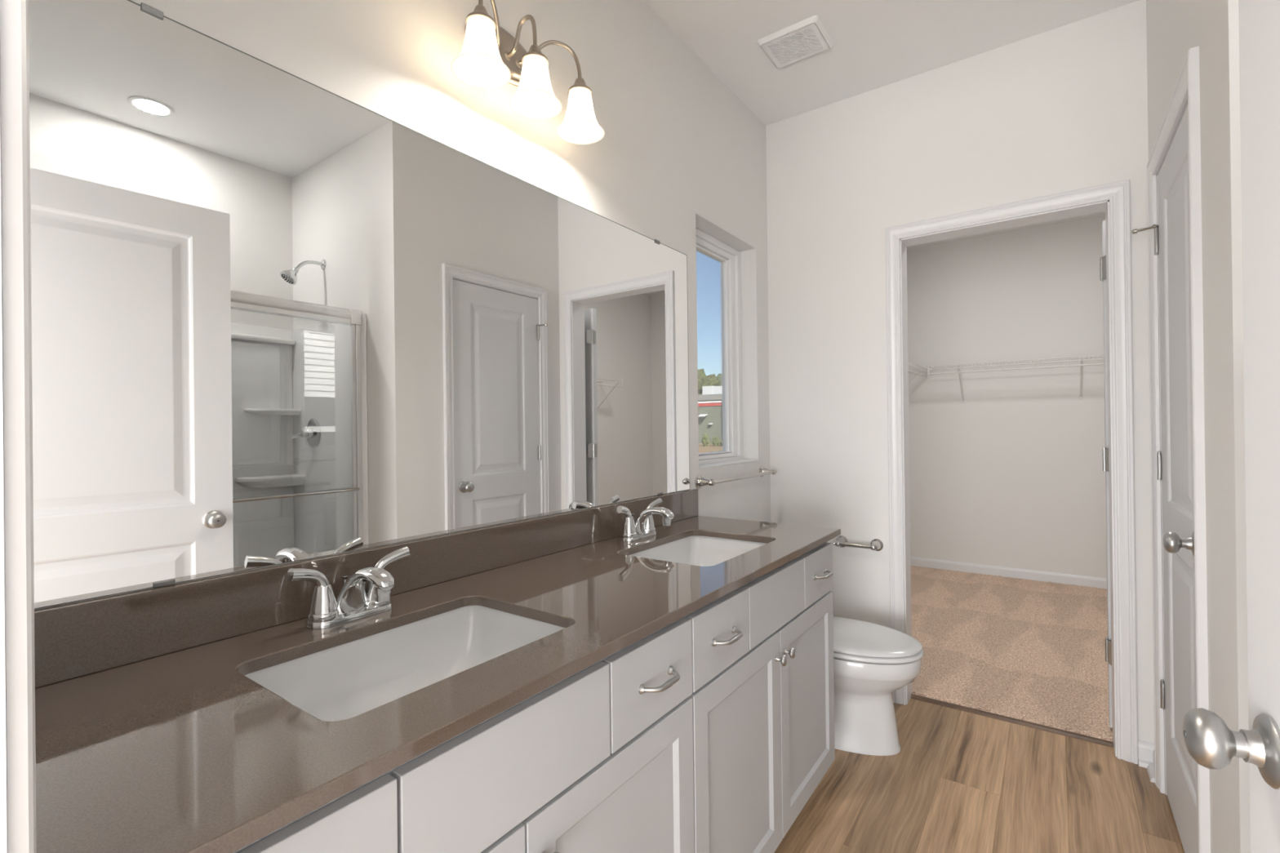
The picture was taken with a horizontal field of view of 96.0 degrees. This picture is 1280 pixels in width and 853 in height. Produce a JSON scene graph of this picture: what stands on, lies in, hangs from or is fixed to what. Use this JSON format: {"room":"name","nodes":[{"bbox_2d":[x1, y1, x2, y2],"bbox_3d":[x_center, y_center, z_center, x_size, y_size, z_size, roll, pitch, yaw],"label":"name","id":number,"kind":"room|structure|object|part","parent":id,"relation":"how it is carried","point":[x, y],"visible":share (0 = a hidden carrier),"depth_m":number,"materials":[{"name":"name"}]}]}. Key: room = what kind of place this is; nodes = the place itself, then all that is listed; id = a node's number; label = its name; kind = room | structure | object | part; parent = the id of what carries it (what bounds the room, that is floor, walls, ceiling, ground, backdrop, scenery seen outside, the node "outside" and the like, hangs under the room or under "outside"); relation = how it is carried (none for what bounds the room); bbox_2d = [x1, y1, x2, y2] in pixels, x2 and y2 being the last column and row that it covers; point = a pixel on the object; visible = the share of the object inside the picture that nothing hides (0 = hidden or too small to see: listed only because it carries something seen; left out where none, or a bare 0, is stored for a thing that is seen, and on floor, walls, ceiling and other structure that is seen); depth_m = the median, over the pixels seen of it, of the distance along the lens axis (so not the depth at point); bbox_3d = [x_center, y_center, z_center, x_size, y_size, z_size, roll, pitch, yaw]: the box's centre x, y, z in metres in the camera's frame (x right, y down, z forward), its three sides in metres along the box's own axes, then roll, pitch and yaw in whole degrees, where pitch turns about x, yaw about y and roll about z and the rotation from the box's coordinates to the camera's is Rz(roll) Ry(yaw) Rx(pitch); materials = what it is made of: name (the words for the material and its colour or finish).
{"room":"bathroom","nodes":[
{"label":"bathroom","id":0,"kind":"room"},
{"bbox_2d":[34,0,770,609],"bbox_3d":[-0.191,-0.136,1.860,0.150,2.750,2.681,-1,0,36],"label":"wall","id":1,"kind":"structure","parent":0,"point":[678,153],"depth_m":1.84,"materials":[{"name":"white paint"}]},
{"bbox_2d":[28,0,689,608],"bbox_3d":[-0.357,-0.210,1.496,0.006,0.923,1.873,-1,0,36],"label":"mirror","id":2,"kind":"object","parent":1,"relation":"attached to","point":[277,317],"visible":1,"depth_m":1.08,"materials":[{"name":"clear glass"}]},
{"bbox_2d":[34,488,698,688],"bbox_3d":[-0.338,0.305,1.501,0.020,0.104,1.920,-1,0,36],"label":"backsplash","id":3,"kind":"structure","parent":1,"relation":"attached to","point":[84,637],"depth_m":1.01,"materials":[{"name":"stone"}]},
{"bbox_2d":[450,0,604,144],"bbox_3d":[-0.285,-0.922,1.455,0.187,0.240,0.467,-1,0,36],"label":"vanity light","id":4,"kind":"object","parent":1,"relation":"attached to","point":[490,57],"visible":1,"depth_m":1.43,"materials":[{"name":"white glass"}]},
{"bbox_3d":[-0.359,-0.856,1.302,0.131,0.110,0.131,-1,0,36],"label":"lamp shade","id":5,"kind":"part","parent":4,"relation":"part of","materials":[{"name":"white glass"}]},
{"bbox_3d":[-0.359,-0.840,1.302,0.054,0.058,0.054,-1,0,36],"label":"bulb","id":6,"kind":"part","parent":4,"relation":"part of","materials":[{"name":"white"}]},
{"bbox_3d":[-0.358,-0.990,1.387,0.024,0.097,0.180,-1,0,-3],"label":"arm","id":7,"kind":"part","parent":4,"relation":"part of","materials":[{"name":"silver metal"}]},
{"bbox_3d":[-0.352,-0.975,1.503,0.022,0.132,0.236,-1,0,36],"label":"plate","id":8,"kind":"part","parent":4,"relation":"part of","materials":[{"name":"silver metal"}]},
{"bbox_3d":[-0.302,-0.990,1.467,0.107,0.097,0.022,-1,0,36],"label":"arm","id":9,"kind":"part","parent":4,"relation":"part of","materials":[{"name":"silver metal"}]},
{"bbox_3d":[-0.261,-0.857,1.438,0.131,0.110,0.131,-1,0,36],"label":"lamp shade","id":10,"kind":"part","parent":4,"relation":"part of","materials":[{"name":"white glass"}]},
{"bbox_3d":[-0.261,-0.841,1.438,0.054,0.058,0.054,-1,0,36],"label":"bulb","id":11,"kind":"part","parent":4,"relation":"part of","materials":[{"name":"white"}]},
{"bbox_3d":[-0.244,-0.991,1.546,0.180,0.097,0.024,-1,0,-16],"label":"arm","id":12,"kind":"part","parent":4,"relation":"part of","materials":[{"name":"silver metal"}]},
{"bbox_3d":[-0.163,-0.842,1.575,0.054,0.058,0.054,-1,0,36],"label":"bulb","id":13,"kind":"part","parent":4,"relation":"part of","materials":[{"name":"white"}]},
{"bbox_3d":[-0.163,-0.858,1.575,0.131,0.110,0.131,-1,0,36],"label":"lamp shade","id":14,"kind":"part","parent":4,"relation":"part of","materials":[{"name":"white glass"}]},
{"bbox_2d":[695,227,742,464],"bbox_3d":[0.306,-0.345,2.624,0.070,1.028,0.577,-1,0,36],"label":"window","id":15,"kind":"structure","parent":1,"relation":"in","point":[718,277],"depth_m":2.73,"materials":[{"name":"white plastic"}]},
{"bbox_3d":[0.300,-0.338,2.628,0.004,0.923,0.388,-1,0,36],"label":"pane","id":16,"kind":"part","parent":15,"relation":"part of","materials":[{"name":"clear glass"}]},
{"bbox_2d":[698,459,759,468],"bbox_3d":[0.375,0.165,2.578,0.084,0.005,0.577,-1,0,36],"label":"sill","id":17,"kind":"structure","parent":1,"relation":"attached to","point":[731,462],"depth_m":2.55,"materials":[{"name":"white plastic"}]},
{"bbox_2d":[694,466,776,488],"bbox_3d":[0.445,0.221,2.544,0.076,0.055,0.671,-1,0,36],"label":"towel bar","id":18,"kind":"object","parent":1,"relation":"attached to","point":[700,482],"visible":1,"depth_m":2.38,"materials":[{"name":"silver metal"}]},
{"bbox_3d":[0.265,0.223,2.293,0.076,0.055,0.055,-1,0,36],"label":"post","id":19,"kind":"part","parent":18,"relation":"part of","materials":[{"name":"silver metal"}]},
{"bbox_3d":[0.625,0.220,2.794,0.076,0.055,0.055,-1,0,36],"label":"post","id":20,"kind":"part","parent":18,"relation":"part of","materials":[{"name":"silver metal"}]},
{"bbox_2d":[644,0,1138,249],"bbox_3d":[1.659,-1.582,2.166,2.830,0.100,5.590,-1,0,36],"label":"ceiling","id":21,"kind":"structure","parent":0,"point":[878,43],"depth_m":2.25,"materials":[{"name":"white paint"}]},
{"bbox_2d":[756,14,834,69],"bbox_3d":[0.615,-1.510,2.279,0.244,0.018,0.210,-1,0,36],"label":"ceiling vent","id":22,"kind":"object","parent":21,"relation":"in","point":[807,37],"visible":1,"depth_m":2.25,"materials":[{"name":"white plastic"}]},
{"bbox_2d":[765,0,1154,742],"bbox_3d":[1.693,-0.157,2.228,2.780,2.750,0.115,-1,0,36],"label":"wall","id":23,"kind":"structure","parent":0,"point":[1064,108],"depth_m":2.58,"materials":[{"name":"white paint"}]},
{"bbox_2d":[833,535,883,551],"bbox_3d":[0.987,0.537,2.621,0.211,0.055,0.076,-1,0,36],"label":"toilet paper holder","id":24,"kind":"object","parent":23,"relation":"attached to","point":[876,544],"visible":1,"depth_m":2.60,"materials":[{"name":"silver metal"}]},
{"bbox_3d":[0.924,0.538,2.666,0.055,0.055,0.076,-1,0,36],"label":"post","id":25,"kind":"part","parent":24,"relation":"part of","materials":[{"name":"silver metal"}]},
{"bbox_3d":[1.050,0.536,2.575,0.055,0.055,0.076,-1,0,36],"label":"post","id":26,"kind":"part","parent":24,"relation":"part of","materials":[{"name":"silver metal"}]},
{"bbox_2d":[884,179,1137,764],"bbox_3d":[1.480,0.166,2.371,0.832,2.109,0.133,-1,0,36],"label":"door frame","id":27,"kind":"structure","parent":23,"relation":"in","point":[1113,198],"depth_m":2.16,"materials":[{"name":"white paint"}]},
{"bbox_2d":[911,693,1113,747],"bbox_3d":[1.516,1.216,2.401,0.706,0.008,0.034,-1,0,36],"label":"threshold strip","id":28,"kind":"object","parent":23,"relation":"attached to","point":[1055,731],"depth_m":2.37,"materials":[{"name":"brown wood"}]},
{"bbox_2d":[1099,220,1112,728],"bbox_3d":[2.149,0.184,2.111,0.717,2.012,0.102,-1,0,30],"label":"door","id":29,"kind":"structure","parent":23,"relation":"in","point":[1103,259],"depth_m":2.28,"materials":[{"name":"white paint"}]},
{"bbox_2d":[1137,739,1154,768],"bbox_3d":[1.815,1.174,2.059,0.050,0.083,0.030,-1,0,36],"label":"baseboard","id":30,"kind":"structure","parent":23,"relation":"attached to","point":[1145,748],"depth_m":2.06,"materials":[{"name":"white paint"}]},
{"bbox_2d":[773,565,1184,852],"bbox_3d":[0.729,1.218,0.843,3.700,0.019,8.608,-1,0,36],"label":"floor","id":31,"kind":"structure","parent":0,"point":[958,781],"depth_m":2.14,"materials":[{"name":"brown wood"}]},
{"bbox_2d":[233,617,694,852],"bbox_3d":[-0.366,0.808,0.960,0.587,0.862,0.924,-1,0,36],"label":"vanity cabinet","id":32,"kind":"object","parent":31,"relation":"on","point":[599,759],"visible":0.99,"depth_m":0.87,"materials":[{"name":"grey paint"}]},
{"bbox_3d":[-0.359,0.477,0.551,0.019,0.154,0.266,-1,0,36],"label":"drawer","id":33,"kind":"part","parent":32,"relation":"part of","materials":[{"name":"grey paint"}]},
{"bbox_3d":[-0.299,0.844,0.628,0.019,0.564,0.458,-1,0,36],"label":"door","id":34,"kind":"part","parent":32,"relation":"part of","materials":[{"name":"grey paint"}]},
{"bbox_3d":[-0.029,0.841,1.003,0.019,0.564,0.458,-1,0,36],"label":"door","id":35,"kind":"part","parent":32,"relation":"part of","materials":[{"name":"grey paint"}]},
{"bbox_3d":[0.022,0.474,1.082,0.019,0.154,0.265,-1,0,36],"label":"drawer","id":36,"kind":"part","parent":32,"relation":"part of","materials":[{"name":"grey paint"}]},
{"bbox_3d":[0.045,0.472,1.066,0.036,0.017,0.113,-1,0,36],"label":"handle","id":37,"kind":"part","parent":32,"relation":"part of","materials":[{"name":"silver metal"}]},
{"bbox_2d":[684,542,835,852],"bbox_3d":[0.174,0.803,1.711,0.587,0.862,0.924,-1,0,36],"label":"vanity cabinet","id":38,"kind":"object","parent":31,"relation":"on","point":[762,696],"visible":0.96,"depth_m":1.48,"materials":[{"name":"grey paint"}]},
{"bbox_2d":[35,515,840,852],"bbox_3d":[-0.112,0.364,1.339,0.572,0.020,1.920,-1,0,36],"label":"countertop","id":39,"kind":"structure","parent":38,"relation":"on","point":[181,751],"depth_m":0.73,"materials":[{"name":"stone"}]},
{"bbox_2d":[286,546,409,629],"bbox_3d":[-0.536,0.301,1.075,0.177,0.114,0.177,-1,0,-12],"label":"faucet","id":40,"kind":"object","parent":39,"relation":"on","point":[353,602],"visible":1,"depth_m":1.04,"materials":[{"name":"silver metal"}]},
{"bbox_3d":[-0.585,0.296,1.029,0.050,0.104,0.088,-1,0,36],"label":"handle","id":41,"kind":"part","parent":40,"relation":"part of","materials":[{"name":"silver metal"}]},
{"bbox_3d":[-0.564,0.316,1.100,0.016,0.064,0.015,-1,0,36],"label":"lift rod","id":42,"kind":"part","parent":40,"relation":"part of","materials":[{"name":"silver metal"}]},
{"bbox_3d":[-0.500,0.301,1.054,0.151,0.092,0.088,-1,0,36],"label":"spout","id":43,"kind":"part","parent":40,"relation":"part of","materials":[{"name":"silver metal"}]},
{"bbox_3d":[-0.504,0.295,1.143,0.050,0.104,0.088,-1,0,36],"label":"handle","id":44,"kind":"part","parent":40,"relation":"part of","materials":[{"name":"silver metal"}]},
{"bbox_2d":[244,605,565,721],"bbox_3d":[-0.359,0.452,0.954,0.365,0.150,0.505,-1,0,36],"label":"sink","id":45,"kind":"object","parent":39,"relation":"in","point":[353,678],"visible":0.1,"depth_m":1.07,"materials":[{"name":"white ceramic"}]},
{"bbox_2d":[617,497,674,542],"bbox_3d":[0.004,0.296,1.826,0.177,0.114,0.177,-1,0,-12],"label":"faucet","id":46,"kind":"object","parent":39,"relation":"on","point":[643,526],"visible":1,"depth_m":1.79,"materials":[{"name":"silver metal"}]},
{"bbox_3d":[-0.045,0.291,1.780,0.050,0.104,0.088,-1,0,36],"label":"handle","id":47,"kind":"part","parent":46,"relation":"part of","materials":[{"name":"silver metal"}]},
{"bbox_3d":[0.036,0.291,1.894,0.050,0.104,0.088,-1,0,36],"label":"handle","id":48,"kind":"part","parent":46,"relation":"part of","materials":[{"name":"silver metal"}]},
{"bbox_3d":[0.040,0.296,1.805,0.151,0.092,0.088,-1,0,36],"label":"spout","id":49,"kind":"part","parent":46,"relation":"part of","materials":[{"name":"silver metal"}]},
{"bbox_2d":[629,535,766,566],"bbox_3d":[0.180,0.447,1.705,0.365,0.150,0.505,-1,0,36],"label":"sink","id":50,"kind":"object","parent":39,"relation":"in","point":[696,550],"visible":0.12,"depth_m":1.91,"materials":[{"name":"white ceramic"}]},
{"bbox_3d":[0.180,0.472,1.302,0.019,0.154,0.266,-1,0,36],"label":"drawer","id":51,"kind":"part","parent":38,"relation":"part of","materials":[{"name":"grey paint"}]},
{"bbox_3d":[0.203,0.471,1.286,0.036,0.017,0.113,-1,0,36],"label":"handle","id":52,"kind":"part","parent":38,"relation":"part of","materials":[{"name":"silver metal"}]},
{"bbox_3d":[0.241,0.839,1.379,0.019,0.564,0.458,-1,0,36],"label":"door","id":53,"kind":"part","parent":38,"relation":"part of","materials":[{"name":"grey paint"}]},
{"bbox_3d":[0.375,0.620,1.529,0.029,0.029,0.030,-1,0,36],"label":"knob","id":54,"kind":"part","parent":38,"relation":"part of","materials":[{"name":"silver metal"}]},
{"bbox_3d":[0.410,0.619,1.577,0.029,0.029,0.030,-1,0,36],"label":"knob","id":55,"kind":"part","parent":38,"relation":"part of","materials":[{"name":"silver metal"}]},
{"bbox_3d":[0.510,0.837,1.754,0.019,0.564,0.458,-1,0,36],"label":"door","id":56,"kind":"part","parent":38,"relation":"part of","materials":[{"name":"grey paint"}]},
{"bbox_3d":[0.562,0.469,1.833,0.019,0.154,0.265,-1,0,36],"label":"drawer","id":57,"kind":"part","parent":38,"relation":"part of","materials":[{"name":"grey paint"}]},
{"bbox_3d":[0.585,0.468,1.817,0.036,0.017,0.113,-1,0,36],"label":"handle","id":58,"kind":"part","parent":38,"relation":"part of","materials":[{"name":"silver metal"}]},
{"bbox_2d":[833,616,924,755],"bbox_3d":[0.742,0.872,2.348,0.753,0.714,0.450,-1,0,36],"label":"toilet","id":59,"kind":"object","parent":31,"relation":"on","point":[872,661],"visible":0.34,"depth_m":2.16,"materials":[{"name":"white ceramic"}]},
{"bbox_3d":[0.823,0.833,2.289,0.543,0.038,0.374,-1,0,36],"label":"lid","id":60,"kind":"part","parent":59,"relation":"part of","materials":[{"name":"white plastic"}]},
{"bbox_3d":[0.832,0.848,2.283,0.531,0.019,0.380,-1,0,36],"label":"seat","id":61,"kind":"part","parent":59,"relation":"part of","materials":[{"name":"white plastic"}]},
{"bbox_2d":[906,215,1106,577],"bbox_3d":[3.292,-0.171,4.376,2.790,2.750,0.110,-1,0,36],"label":"wall","id":62,"kind":"structure","parent":0,"point":[1012,475],"depth_m":4.56,"materials":[{"name":"white paint"}]},
{"bbox_2d":[911,556,1106,588],"bbox_3d":[3.272,1.156,4.322,2.570,0.083,0.013,-1,0,36],"label":"baseboard","id":63,"kind":"structure","parent":62,"relation":"attached to","point":[1046,576],"depth_m":4.55,"materials":[{"name":"white paint"}]},
{"bbox_2d":[926,354,1103,403],"bbox_3d":[3.078,-0.350,4.271,1.675,0.304,0.307,-1,0,36],"label":"wire shelf","id":64,"kind":"object","parent":62,"relation":"attached to","point":[1082,359],"visible":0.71,"depth_m":4.32,"materials":[{"name":"white metal"}]},
{"bbox_3d":[3.078,-0.464,4.271,1.660,0.070,0.300,-1,0,36],"label":"rail","id":65,"kind":"part","parent":64,"relation":"part of","materials":[{"name":"silver metal"}]},
{"bbox_2d":[1146,0,1250,852],"bbox_3d":[1.537,-0.157,1.558,0.111,2.750,1.155,-1,0,36],"label":"wall","id":66,"kind":"structure","parent":0,"point":[1174,27],"depth_m":1.20,"materials":[{"name":"white paint"}]},
{"bbox_2d":[1146,750,1155,782],"bbox_3d":[1.787,1.175,2.001,0.030,0.083,0.094,-1,0,36],"label":"baseboard","id":67,"kind":"structure","parent":66,"relation":"attached to","point":[1150,768],"depth_m":2.01,"materials":[{"name":"white paint"}]},
{"bbox_2d":[1146,45,1210,852],"bbox_3d":[1.576,0.163,1.622,0.129,2.109,0.755,-1,0,36],"label":"door frame","id":68,"kind":"structure","parent":66,"relation":"in","point":[1186,91],"depth_m":1.36,"materials":[{"name":"white paint"}]},
{"bbox_2d":[1131,105,1198,852],"bbox_3d":[1.536,0.191,1.669,0.101,2.031,0.654,-1,0,36],"label":"door","id":69,"kind":"structure","parent":68,"relation":"attached to","point":[1178,694],"depth_m":1.66,"materials":[{"name":"white paint"}]},
{"bbox_3d":[1.364,0.296,1.464,0.049,0.055,0.055,-1,0,36],"label":"knob","id":70,"kind":"part","parent":69,"relation":"part of","materials":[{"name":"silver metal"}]},
{"bbox_3d":[1.554,0.190,1.637,0.035,2.031,0.624,-1,0,36],"label":"panel","id":71,"kind":"part","parent":69,"relation":"part of","materials":[{"name":"white paint"}]},
{"bbox_3d":[1.423,-0.150,4.072,0.110,2.750,2.565,-1,0,36],"label":"wall","id":72,"kind":"structure","parent":0,"visible":0},
{"bbox_2d":[907,360,928,383],"bbox_3d":[1.712,-0.334,4.118,0.307,0.304,2.105,-1,0,36],"label":"wire shelf","id":73,"kind":"object","parent":72,"relation":"attached to","point":[912,366],"visible":0.23,"depth_m":4.68,"materials":[{"name":"white metal"}]},
{"bbox_3d":[1.710,-0.448,4.119,0.300,0.070,2.090,-1,0,36],"label":"rail","id":74,"kind":"part","parent":73,"relation":"part of","materials":[{"name":"silver metal"}]},
{"bbox_3d":[0.060,-0.143,-0.044,2.780,2.750,0.119,-1,0,36],"label":"wall","id":75,"kind":"structure","parent":0,"visible":0},
{"bbox_2d":[0,0,36,852],"bbox_3d":[-0.099,0.176,0.087,0.897,2.116,0.132,-1,0,36],"label":"entry doorway","id":76,"kind":"structure","parent":75,"relation":"in","point":[18,831],"depth_m":0.36,"materials":[{"name":"white paint"}]},
{"bbox_2d":[1182,0,1279,852],"bbox_3d":[0.449,0.198,0.265,0.160,2.035,0.777,-1,0,31],"label":"door","id":77,"kind":"structure","parent":76,"relation":"attached to","point":[1207,738],"depth_m":0.56,"materials":[{"name":"white paint"}]},
{"bbox_3d":[0.570,0.309,0.567,0.049,0.055,0.055,-1,0,31],"label":"knob","id":78,"kind":"part","parent":77,"relation":"part of","materials":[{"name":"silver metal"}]},
{"bbox_3d":[0.448,0.198,0.262,0.035,2.035,0.766,-1,0,31],"label":"panel","id":79,"kind":"part","parent":77,"relation":"part of","materials":[{"name":"white paint"}]}
]}

